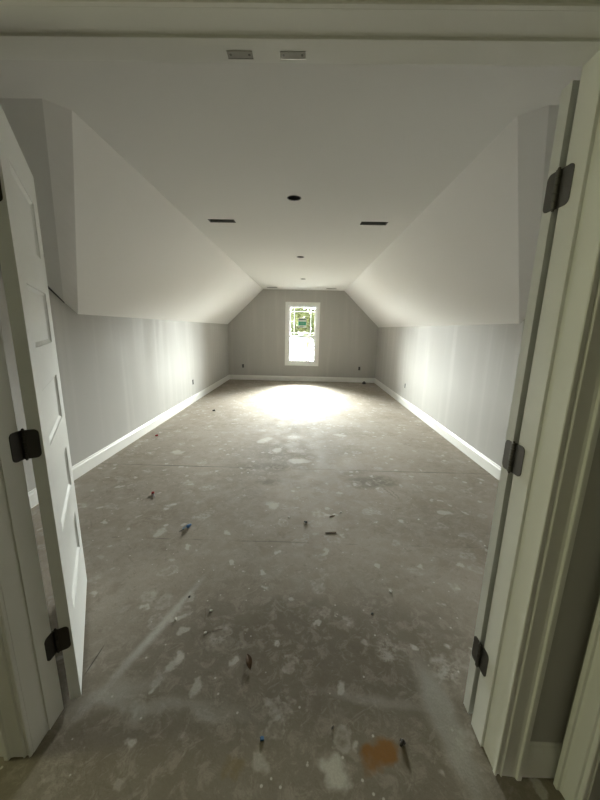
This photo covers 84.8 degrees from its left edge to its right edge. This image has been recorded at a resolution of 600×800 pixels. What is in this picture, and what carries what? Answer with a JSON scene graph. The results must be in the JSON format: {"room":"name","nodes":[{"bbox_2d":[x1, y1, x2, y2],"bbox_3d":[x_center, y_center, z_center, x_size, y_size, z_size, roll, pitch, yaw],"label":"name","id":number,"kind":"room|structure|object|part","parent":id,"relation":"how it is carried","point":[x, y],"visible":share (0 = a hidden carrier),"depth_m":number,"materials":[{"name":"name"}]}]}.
{"room":"attic room","nodes":[
{"label":"attic room","id":0,"kind":"room"},
{"bbox_2d":[0,98,63,300],"bbox_3d":[-1.645,-1.147,2.211,0.902,0.860,1.220,1,12,1],"label":"wall","id":1,"kind":"structure","parent":0,"point":[25,116],"depth_m":1.78,"materials":[{"name":"paint"}]},
{"bbox_2d":[42,99,77,313],"bbox_3d":[-1.639,-1.115,2.293,0.136,0.957,1.630,-7,15,-35],"label":"wall","id":2,"kind":"structure","parent":0,"point":[57,118],"depth_m":1.94,"materials":[{"name":"paint"}]},
{"bbox_2d":[0,265,228,491],"bbox_3d":[-2.095,-0.918,4.999,0.100,2.440,8.178,1,12,1],"label":"wall","id":3,"kind":"structure","parent":0,"point":[118,374],"depth_m":3.72,"materials":[{"name":"beige paint"}]},
{"bbox_2d":[0,104,86,699],"bbox_3d":[-1.005,0.095,1.320,0.072,2.018,0.723,-5,14,-27],"label":"door","id":4,"kind":"structure","parent":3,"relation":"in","point":[45,441],"depth_m":1.16,"materials":[{"name":"white wood"}]},
{"bbox_2d":[48,286,63,302],"bbox_3d":[-2.072,-0.919,2.735,0.004,0.200,0.275,1,12,1],"label":"trim","id":5,"kind":"structure","parent":3,"relation":"attached to","point":[49,288],"depth_m":2.78,"materials":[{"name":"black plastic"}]},
{"bbox_2d":[28,375,228,507],"bbox_3d":[-2.063,0.212,5.233,0.014,0.133,8.164,1,12,1],"label":"baseboard","id":6,"kind":"structure","parent":3,"relation":"attached to","point":[95,459],"depth_m":3.94,"materials":[{"name":"white paint"}]},
{"bbox_2d":[72,111,262,323],"bbox_3d":[-1.553,-1.752,5.265,0.995,0.957,7.288,1,12,1],"label":"ceiling","id":7,"kind":"structure","parent":0,"point":[138,255],"depth_m":3.04,"materials":[{"name":"paint"}]},
{"bbox_2d":[0,379,564,799],"bbox_3d":[-0.311,0.646,3.855,5.800,0.060,11.550,1,12,1],"label":"floor","id":8,"kind":"structure","parent":0,"point":[165,709],"depth_m":1.67,"materials":[{"name":"grey concrete"}]},
{"bbox_2d":[246,654,251,669],"bbox_3d":[-0.222,1.129,1.423,0.027,0.018,0.070,-3,13,-19],"label":"dried leaf","id":9,"kind":"object","parent":8,"relation":"on","point":[248,657],"visible":1,"depth_m":1.42,"materials":[{"name":"brown plant"}]},
{"bbox_2d":[400,738,405,746],"bbox_3d":[0.358,1.204,1.152,0.020,0.015,0.022,12,16,42],"label":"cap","id":10,"kind":"object","parent":8,"relation":"on","point":[402,741],"visible":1,"depth_m":1.15,"materials":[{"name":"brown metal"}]},
{"bbox_2d":[0,60,582,290],"bbox_3d":[0.024,-2.068,4.713,4.087,0.020,8.178,1,12,1],"label":"ceiling","id":11,"kind":"structure","parent":0,"point":[357,143],"depth_m":1.77,"materials":[{"name":"paint"}]},
{"bbox_2d":[208,219,235,222],"bbox_3d":[-0.764,-1.813,3.208,0.256,0.120,0.100,1,12,1],"label":"vent","id":12,"kind":"object","parent":11,"relation":"attached to","point":[210,220],"visible":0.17,"depth_m":3.27,"materials":[{"name":"black metal"}]},
{"bbox_2d":[287,195,300,200],"bbox_3d":[-0.045,-1.660,2.606,0.115,0.106,0.115,1,12,1],"label":"can","id":13,"kind":"object","parent":11,"relation":"attached to","point":[291,197],"visible":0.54,"depth_m":2.66,"materials":[{"name":"black plastic"}]},
{"bbox_2d":[360,222,387,224],"bbox_3d":[0.720,-1.776,3.183,0.256,0.120,0.100,1,12,1],"label":"vent","id":14,"kind":"object","parent":11,"relation":"attached to","point":[361,223],"visible":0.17,"depth_m":3.24,"materials":[{"name":"black metal"}]},
{"bbox_2d":[228,289,377,377],"bbox_3d":[0.073,-1.738,9.032,4.087,2.440,0.130,1,12,1],"label":"wall","id":15,"kind":"structure","parent":0,"point":[348,338],"depth_m":8.97,"materials":[{"name":"beige paint"}]},
{"bbox_2d":[229,375,374,382],"bbox_3d":[0.047,-0.596,9.204,4.087,0.133,0.014,1,12,1],"label":"baseboard","id":16,"kind":"structure","parent":15,"relation":"attached to","point":[235,377],"depth_m":9.20,"materials":[{"name":"white paint"}]},
{"bbox_2d":[285,302,319,365],"bbox_3d":[0.061,-1.794,9.007,0.932,1.700,0.145,1,12,1],"label":"window","id":17,"kind":"structure","parent":15,"relation":"in","point":[288,305],"depth_m":8.98,"materials":[{"name":"white plastic"}]},
{"bbox_2d":[298,318,305,327],"bbox_3d":[0.065,-2.111,8.982,0.220,0.250,0.003,1,12,1],"label":"label","id":18,"kind":"object","parent":17,"relation":"attached to","point":[301,321],"visible":1,"depth_m":8.98,"materials":[{"name":"white paper"}]},
{"bbox_3d":[0.053,-1.418,9.096,0.718,0.713,0.030,1,12,1],"label":"sash","id":19,"kind":"part","parent":17,"relation":"part of","materials":[{"name":"white glass"}]},
{"bbox_2d":[290,338,313,359],"bbox_3d":[0.053,-1.419,9.102,0.634,0.629,0.006,1,12,1],"label":"window pane","id":20,"kind":"object","parent":17,"relation":"attached to","point":[310,340],"depth_m":9.08,"materials":[{"name":"white glass"}]},
{"bbox_3d":[0.069,-2.123,8.985,0.718,0.833,0.030,1,12,1],"label":"sash","id":21,"kind":"part","parent":17,"relation":"part of","materials":[{"name":"glass"}]},
{"bbox_2d":[291,308,313,335],"bbox_3d":[0.069,-2.124,8.991,0.634,0.749,0.006,1,12,1],"label":"grille","id":22,"kind":"object","parent":17,"relation":"attached to","point":[294,311],"depth_m":8.96,"materials":[{"name":"white plastic"}]},
{"bbox_2d":[345,117,518,326],"bbox_3d":[1.596,-1.675,5.223,0.998,0.957,7.288,1,12,1],"label":"ceiling","id":23,"kind":"structure","parent":0,"point":[457,262],"depth_m":2.99,"materials":[{"name":"paint"}]},
{"bbox_2d":[375,319,524,466],"bbox_3d":[2.090,-0.815,4.944,0.100,2.440,8.178,1,12,1],"label":"wall","id":24,"kind":"structure","parent":0,"point":[462,377],"depth_m":4.13,"materials":[{"name":"beige paint"}]},
{"bbox_2d":[374,378,500,479],"bbox_3d":[2.009,0.312,5.180,0.014,0.133,8.164,1,12,1],"label":"baseboard","id":25,"kind":"structure","parent":24,"relation":"attached to","point":[475,455],"depth_m":4.31,"materials":[{"name":"white paint"}]},
{"bbox_2d":[517,105,548,322],"bbox_3d":[1.583,-1.035,2.247,0.144,0.957,1.625,10,15,37],"label":"wall","id":26,"kind":"structure","parent":0,"point":[532,125],"depth_m":1.87,"materials":[{"name":"paint"}]},
{"bbox_2d":[540,105,558,222],"bbox_3d":[1.582,-1.068,2.168,0.895,0.860,1.220,1,12,1],"label":"wall","id":27,"kind":"structure","parent":0,"point":[553,109],"depth_m":1.63,"materials":[{"name":"paint"}]},
{"bbox_2d":[530,429,599,741],"bbox_3d":[-0.433,-0.032,0.907,5.400,2.500,0.133,1,12,1],"label":"wall","id":28,"kind":"structure","parent":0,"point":[582,584],"depth_m":0.96,"materials":[{"name":"beige paint"}]},
{"bbox_2d":[562,591,599,799],"bbox_3d":[0.892,0.335,-0.522,0.100,2.440,2.767,1,12,1],"label":"wall","id":29,"kind":"structure","parent":0,"point":[594,791],"depth_m":0.95,"materials":[{"name":"beige paint"}]},
{"bbox_2d":[0,0,599,780],"bbox_3d":[-0.107,0.155,0.929,1.705,2.139,0.157,1,12,1],"label":"door frame","id":30,"kind":"structure","parent":29,"relation":"attached to","point":[52,33],"depth_m":0.81,"materials":[{"name":"white paint"}]},
{"bbox_2d":[227,51,253,58],"bbox_3d":[-0.141,-0.815,0.776,0.060,0.002,0.023,1,12,1],"label":"plate","id":31,"kind":"object","parent":30,"relation":"attached to","point":[231,54],"visible":1,"depth_m":0.78,"materials":[{"name":"silver metal"}]},
{"bbox_2d":[280,51,305,59],"bbox_3d":[-0.017,-0.812,0.775,0.060,0.002,0.023,1,12,1],"label":"plate","id":32,"kind":"object","parent":30,"relation":"attached to","point":[284,55],"visible":1,"depth_m":0.77,"materials":[{"name":"silver metal"}]},
{"bbox_2d":[463,80,579,712],"bbox_3d":[0.999,0.197,1.049,0.711,2.018,0.090,0,12,-6],"label":"door","id":33,"kind":"structure","parent":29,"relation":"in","point":[560,176],"depth_m":0.97,"materials":[{"name":"white wood"}]},
{"bbox_2d":[522,741,562,777],"bbox_3d":[0.783,1.170,1.067,0.120,0.133,0.014,1,12,1],"label":"baseboard","id":34,"kind":"structure","parent":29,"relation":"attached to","point":[542,759],"depth_m":1.06,"materials":[{"name":"white paint"}]},
{"bbox_2d":[553,598,599,799],"bbox_3d":[0.843,0.299,0.368,0.024,2.132,0.966,1,12,1],"label":"trim","id":35,"kind":"structure","parent":29,"relation":"attached to","point":[580,751],"depth_m":0.96,"materials":[{"name":"white paint"}]},
{"label":"outside","id":36,"kind":"structure","parent":0,"visible":0},
{"bbox_2d":[290,341,313,360],"bbox_3d":[1.125,-10.199,69.745,120.000,0.100,121.222,1,12,1],"label":"ground","id":37,"kind":"structure","parent":36,"point":[299,346],"depth_m":70.77,"materials":[{"name":"white"}]},
{"bbox_2d":[290,308,314,360],"bbox_3d":[0.685,-3.243,21.722,3.295,6.474,3.490,-1,12,-9],"label":"leafy tree","id":38,"kind":"object","parent":37,"relation":"on","point":[310,316],"visible":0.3,"depth_m":20.52,"materials":[{"name":"green plant"}]}
]}

